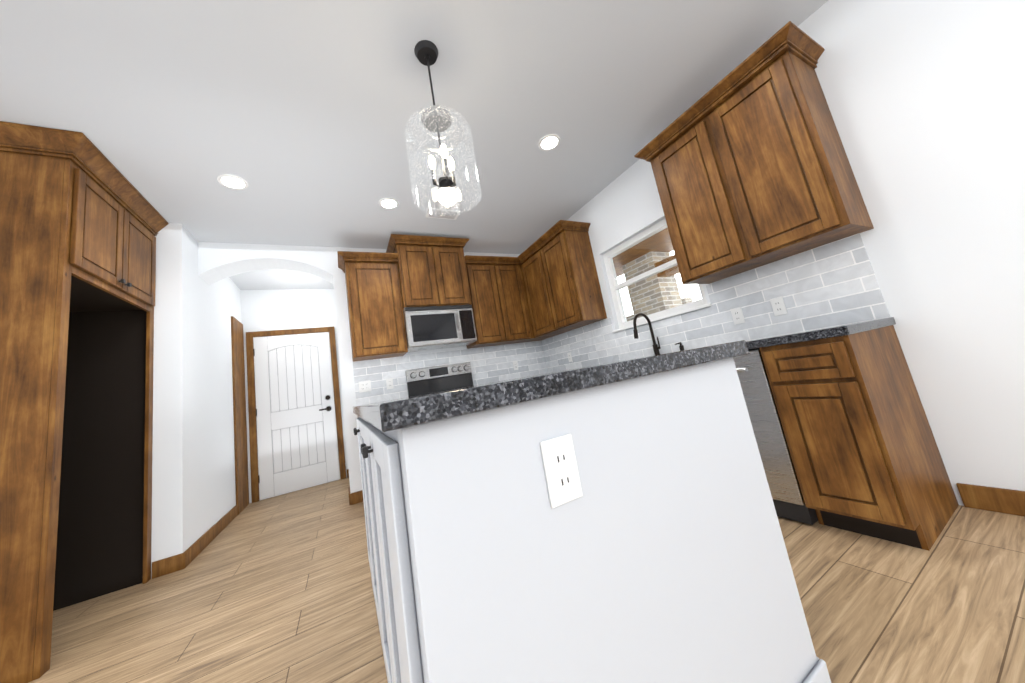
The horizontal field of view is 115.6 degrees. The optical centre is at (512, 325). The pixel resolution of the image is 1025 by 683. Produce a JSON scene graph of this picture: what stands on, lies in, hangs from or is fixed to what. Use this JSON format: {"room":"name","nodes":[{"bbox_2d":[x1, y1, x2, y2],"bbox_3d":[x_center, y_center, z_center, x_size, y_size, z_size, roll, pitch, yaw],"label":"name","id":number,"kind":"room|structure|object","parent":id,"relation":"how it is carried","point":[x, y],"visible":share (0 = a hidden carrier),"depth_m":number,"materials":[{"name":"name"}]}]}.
{"room":"kitchen","nodes":[
{"label":"kitchen","id":0,"kind":"room"},
{"bbox_2d":[151,223,241,576],"bbox_3d":[-3.371,0.682,3.181,0.790,2.680,1.950,-5,-10,-28],"label":"wall","id":1,"kind":"structure","parent":0,"point":[193,480],"depth_m":2.66,"materials":[{"name":"white paint"}]},
{"bbox_2d":[179,505,237,569],"bbox_3d":[-2.657,1.835,2.888,0.016,0.105,1.336,-5,-10,-28],"label":"baseboard","id":2,"kind":"structure","parent":1,"relation":"attached to","point":[185,558],"depth_m":2.65,"materials":[{"name":"brown wood"}]},
{"bbox_2d":[241,289,347,502],"bbox_3d":[-2.550,0.779,4.626,2.010,2.680,0.150,-5,-10,-28],"label":"wall","id":3,"kind":"structure","parent":0,"point":[271,310],"depth_m":4.47,"materials":[{"name":"white paint"}]},
{"bbox_2d":[231,316,345,514],"bbox_3d":[-2.785,0.977,4.088,1.055,2.200,0.479,-5,-10,-28],"label":"door frame","id":4,"kind":"structure","parent":3,"relation":"attached to","point":[240,437],"depth_m":3.97,"materials":[{"name":"brown wood"}]},
{"bbox_2d":[253,332,339,499],"bbox_3d":[-2.843,1.104,4.255,0.864,2.014,0.077,-5,-10,-28],"label":"hall door","id":5,"kind":"structure","parent":3,"relation":"in","point":[296,433],"depth_m":4.26,"materials":[{"name":"white wood"}]},
{"bbox_2d":[198,242,519,493],"bbox_3d":[-1.228,0.420,3.817,3.610,2.680,0.300,-5,-10,-28],"label":"wall","id":6,"kind":"structure","parent":0,"point":[217,262],"depth_m":3.35,"materials":[{"name":"white paint"}]},
{"bbox_2d":[348,487,352,504],"bbox_3d":[-1.642,1.723,3.262,0.020,0.105,0.316,-5,-10,-28],"label":"baseboard","id":7,"kind":"structure","parent":6,"relation":"attached to","point":[350,495],"depth_m":3.14,"materials":[{"name":"brown wood"}]},
{"bbox_2d":[337,251,407,361],"bbox_3d":[-1.487,-0.194,3.425,0.573,1.065,0.411,-5,-10,-28],"label":"upper cabinet","id":8,"kind":"object","parent":6,"relation":"attached to","point":[375,313],"visible":1,"depth_m":3.31,"materials":[{"name":"brown wood"}]},
{"bbox_2d":[386,234,471,308],"bbox_3d":[-0.942,-0.568,3.772,0.884,0.787,0.466,-5,-10,-28],"label":"upper cabinet","id":9,"kind":"object","parent":6,"relation":"attached to","point":[432,270],"visible":0.92,"depth_m":3.61,"materials":[{"name":"brown wood"}]},
{"bbox_2d":[403,305,476,352],"bbox_3d":[-0.844,0.028,3.682,0.758,0.431,0.446,-5,-10,-28],"label":"microwave","id":10,"kind":"object","parent":9,"relation":"attached to","point":[436,327],"visible":0.96,"depth_m":3.52,"materials":[{"name":"silver metal"}]},
{"bbox_2d":[353,341,544,405],"bbox_3d":[-0.608,0.527,3.932,2.370,0.468,0.008,-5,-10,-28],"label":"backsplash","id":11,"kind":"structure","parent":6,"relation":"attached to","point":[489,364],"depth_m":3.92,"materials":[{"name":"tile"}]},
{"bbox_2d":[359,380,370,392],"bbox_3d":[-1.553,0.643,3.400,0.115,0.114,0.008,-5,-10,-28],"label":"electrical outlet","id":12,"kind":"object","parent":11,"relation":"attached to","point":[364,386],"visible":1,"depth_m":3.40,"materials":[{"name":"white plastic"}]},
{"bbox_2d":[386,378,393,388],"bbox_3d":[-1.337,0.635,3.515,0.070,0.114,0.008,-5,-10,-28],"label":"electrical outlet","id":13,"kind":"object","parent":11,"relation":"attached to","point":[389,383],"visible":1,"depth_m":3.51,"materials":[{"name":"white plastic"}]},
{"bbox_2d":[513,361,518,369],"bbox_3d":[0.041,0.532,4.260,0.070,0.114,0.008,-5,-10,-28],"label":"electrical outlet","id":14,"kind":"object","parent":11,"relation":"attached to","point":[515,365],"visible":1,"depth_m":4.26,"materials":[{"name":"white plastic"}]},
{"bbox_2d":[464,256,507,347],"bbox_3d":[-0.395,-0.270,4.049,0.360,1.049,0.348,-5,-10,-28],"label":"upper cabinet","id":15,"kind":"object","parent":6,"relation":"attached to","point":[488,313],"depth_m":3.90,"materials":[{"name":"brown wood"}]},
{"bbox_2d":[496,256,531,345],"bbox_3d":[-0.080,-0.296,4.221,0.360,1.049,0.348,-5,-10,-28],"label":"upper cabinet","id":16,"kind":"object","parent":6,"relation":"attached to","point":[516,320],"depth_m":4.08,"materials":[{"name":"brown wood"}]},
{"bbox_2d":[0,0,827,289],"bbox_3d":[-0.485,-1.546,1.321,4.700,0.100,8.750,-5,-10,-28],"label":"ceiling","id":17,"kind":"structure","parent":0,"point":[295,114],"depth_m":1.91,"materials":[{"name":"grey paint"}]},
{"bbox_2d":[217,174,248,189],"bbox_3d":[-2.053,-1.050,2.372,0.176,0.006,0.176,-5,-10,-28],"label":"recessed light","id":18,"kind":"object","parent":17,"relation":"in","point":[235,182],"visible":1,"depth_m":2.36,"materials":[{"name":"white plastic"}]},
{"bbox_2d":[379,198,398,208],"bbox_3d":[-1.129,-1.113,2.951,0.176,0.006,0.176,-5,-10,-28],"label":"recessed light","id":19,"kind":"object","parent":17,"relation":"in","point":[389,203],"visible":1,"depth_m":2.94,"materials":[{"name":"white plastic"}]},
{"bbox_2d":[426,208,460,219],"bbox_3d":[-0.704,-1.129,3.281,0.320,0.010,0.170,-5,-10,-28],"label":"ceiling vent","id":20,"kind":"object","parent":17,"relation":"in","point":[442,216],"visible":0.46,"depth_m":3.27,"materials":[{"name":"white plastic"}]},
{"bbox_2d":[405,40,481,215],"bbox_3d":[-0.382,-1.026,1.631,0.330,0.844,0.330,-5,-10,-28],"label":"pendant lamp","id":21,"kind":"object","parent":17,"relation":"hanging from","point":[436,119],"visible":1,"depth_m":1.58,"materials":[{"name":"clear glass"}]},
{"bbox_2d":[538,134,559,150],"bbox_3d":[0.288,-1.426,2.521,0.176,0.006,0.176,-5,-10,-28],"label":"recessed light","id":22,"kind":"object","parent":17,"relation":"in","point":[547,142],"visible":1,"depth_m":2.51,"materials":[{"name":"white plastic"}]},
{"bbox_2d":[29,477,1024,682],"bbox_3d":[-0.022,1.159,0.877,4.700,0.100,8.750,-5,-10,-28],"label":"floor","id":23,"kind":"structure","parent":0,"point":[277,589],"depth_m":1.36,"materials":[{"name":"brown wood"}]},
{"bbox_2d":[0,121,168,682],"bbox_3d":[-2.731,0.359,1.873,0.709,2.678,1.028,-5,-10,-28],"label":"tall cabinet","id":24,"kind":"object","parent":23,"relation":"on","point":[83,222],"visible":1,"depth_m":1.85,"materials":[{"name":"brown wood"}]},
{"bbox_2d":[405,362,473,396],"bbox_3d":[-0.607,0.996,3.391,0.758,1.215,0.722,-5,-10,-28],"label":"range","id":25,"kind":"object","parent":23,"relation":"on","point":[421,381],"visible":0.31,"depth_m":3.71,"materials":[{"name":"silver metal"}]},
{"bbox_2d":[353,360,830,682],"bbox_3d":[-0.068,0.732,1.326,0.975,0.889,1.624,-5,-10,-28],"label":"kitchen island","id":26,"kind":"object","parent":23,"relation":"on","point":[656,552],"depth_m":0.62,"materials":[{"name":"white paint"},{"name":"granite"}]},
{"bbox_2d":[353,340,748,435],"bbox_3d":[-0.132,0.278,1.408,0.980,0.040,1.660,-5,-10,-28],"label":"island countertop","id":27,"kind":"structure","parent":26,"relation":"on","point":[397,415],"depth_m":0.59,"materials":[{"name":"grey stone"}]},
{"bbox_2d":[540,434,582,507],"bbox_3d":[0.091,0.266,0.596,0.070,0.114,0.008,-5,-10,-28],"label":"electrical outlet","id":28,"kind":"object","parent":26,"relation":"attached to","point":[561,471],"visible":1,"depth_m":0.59,"materials":[{"name":"white plastic"}]},
{"bbox_2d":[733,348,817,524],"bbox_3d":[1.441,0.586,1.989,0.635,0.860,0.602,-5,-10,-28],"label":"dishwasher","id":29,"kind":"object","parent":23,"relation":"on","point":[781,475],"visible":0.35,"depth_m":1.65,"materials":[{"name":"silver metal"}]},
{"bbox_2d":[760,325,958,550],"bbox_3d":[1.684,0.484,1.592,0.628,0.875,0.340,-5,-10,-28],"label":"base cabinet","id":30,"kind":"object","parent":23,"relation":"on","point":[866,457],"visible":1,"depth_m":1.42,"materials":[{"name":"brown wood"}]},
{"bbox_3d":[0.222,1.106,3.861,1.120,0.875,0.628,-5,-10,-28],"label":"base cabinet","id":31,"kind":"object","parent":23,"relation":"on","visible":0},
{"bbox_2d":[746,317,895,348],"bbox_3d":[0.949,0.355,2.913,0.640,0.040,3.255,-5,-10,-28],"label":"countertop","id":32,"kind":"structure","parent":31,"relation":"on","point":[840,330],"depth_m":1.47,"materials":[{"name":"stone"}]},
{"bbox_2d":[633,313,660,354],"bbox_3d":[1.162,0.080,2.812,0.258,0.392,0.086,-5,-10,-28],"label":"faucet","id":33,"kind":"object","parent":32,"relation":"on","point":[656,347],"visible":0.96,"depth_m":2.83,"materials":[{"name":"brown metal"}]},
{"bbox_2d":[675,342,683,350],"bbox_3d":[1.358,0.177,2.627,0.086,0.078,0.032,-5,-10,-28],"label":"soap dispenser","id":34,"kind":"object","parent":32,"relation":"on","point":[681,346],"visible":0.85,"depth_m":2.63,"materials":[{"name":"brown metal"}]},
{"bbox_2d":[567,0,1024,505],"bbox_3d":[2.000,-0.483,1.684,0.150,2.680,7.300,-5,-10,-28],"label":"wall","id":35,"kind":"structure","parent":0,"point":[925,99],"depth_m":1.51,"materials":[{"name":"white paint"}]},
{"bbox_2d":[520,244,575,339],"bbox_3d":[0.445,-0.417,4.032,0.348,1.049,0.458,-5,-10,-28],"label":"upper cabinet","id":36,"kind":"object","parent":35,"relation":"attached to","point":[534,292],"depth_m":3.97,"materials":[{"name":"brown wood"}]},
{"bbox_2d":[536,224,599,331],"bbox_3d":[0.651,-0.517,3.638,0.348,1.049,0.452,-5,-10,-28],"label":"upper cabinet","id":37,"kind":"object","parent":35,"relation":"attached to","point":[546,285],"depth_m":3.55,"materials":[{"name":"brown wood"}]},
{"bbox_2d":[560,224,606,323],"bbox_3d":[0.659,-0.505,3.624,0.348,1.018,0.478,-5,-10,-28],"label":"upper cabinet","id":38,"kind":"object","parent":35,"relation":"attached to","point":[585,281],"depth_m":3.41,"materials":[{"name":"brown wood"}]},
{"bbox_2d":[603,218,710,332],"bbox_3d":[1.258,-0.453,2.995,0.148,0.852,1.028,-5,-10,-28],"label":"window","id":39,"kind":"structure","parent":35,"relation":"in","point":[616,287],"depth_m":3.06,"materials":[{"name":"white plastic"}]},
{"bbox_2d":[541,233,889,372],"bbox_3d":[1.181,0.086,3.109,0.008,0.468,3.243,-5,-10,-28],"label":"backsplash","id":40,"kind":"structure","parent":35,"relation":"attached to","point":[833,284],"depth_m":2.17,"materials":[{"name":"tile"}]},
{"bbox_2d":[567,352,571,361],"bbox_3d":[0.711,0.396,4.003,0.008,0.114,0.070,-5,-10,-28],"label":"electrical outlet","id":41,"kind":"object","parent":40,"relation":"attached to","point":[569,357],"visible":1,"depth_m":4.00,"materials":[{"name":"white plastic"}]},
{"bbox_2d":[730,307,744,324],"bbox_3d":[1.600,-0.068,2.295,0.008,0.114,0.070,-5,-10,-28],"label":"electrical outlet","id":42,"kind":"object","parent":40,"relation":"attached to","point":[737,315],"visible":1,"depth_m":2.29,"materials":[{"name":"white plastic"}]},
{"bbox_2d":[770,296,787,315],"bbox_3d":[1.713,-0.122,2.079,0.008,0.114,0.070,-5,-10,-28],"label":"electrical outlet","id":43,"kind":"object","parent":40,"relation":"attached to","point":[778,306],"visible":1,"depth_m":2.08,"materials":[{"name":"white plastic"}]},
{"bbox_2d":[634,21,873,283],"bbox_3d":[1.434,-0.917,2.068,0.411,1.065,1.007,-5,-10,-28],"label":"upper cabinet","id":44,"kind":"object","parent":35,"relation":"attached to","point":[747,158],"visible":1,"depth_m":1.84,"materials":[{"name":"brown wood"}]},
{"bbox_2d":[956,483,1024,516],"bbox_3d":[2.946,0.385,-0.101,0.016,0.105,3.738,-5,-10,-28],"label":"baseboard","id":45,"kind":"structure","parent":35,"relation":"attached to","point":[1002,500],"depth_m":1.43,"materials":[{"name":"brown wood"}]},
{"label":"outside","id":46,"kind":"structure","parent":0,"visible":0},
{"bbox_2d":[617,251,701,316],"bbox_3d":[6.564,-2.291,5.508,0.050,6.100,13.000,-5,-10,-28],"label":"sky","id":47,"kind":"structure","parent":46,"point":[629,309],"depth_m":9.09,"materials":[{"name":"white"}]},
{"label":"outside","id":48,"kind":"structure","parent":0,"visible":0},
{"bbox_2d":[612,227,692,320],"bbox_3d":[4.008,-0.500,4.298,5.840,3.120,8.000,-5,-10,-28],"label":"brick column","id":49,"kind":"structure","parent":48,"point":[661,259],"depth_m":5.24,"materials":[{"name":"brick"}]}
]}

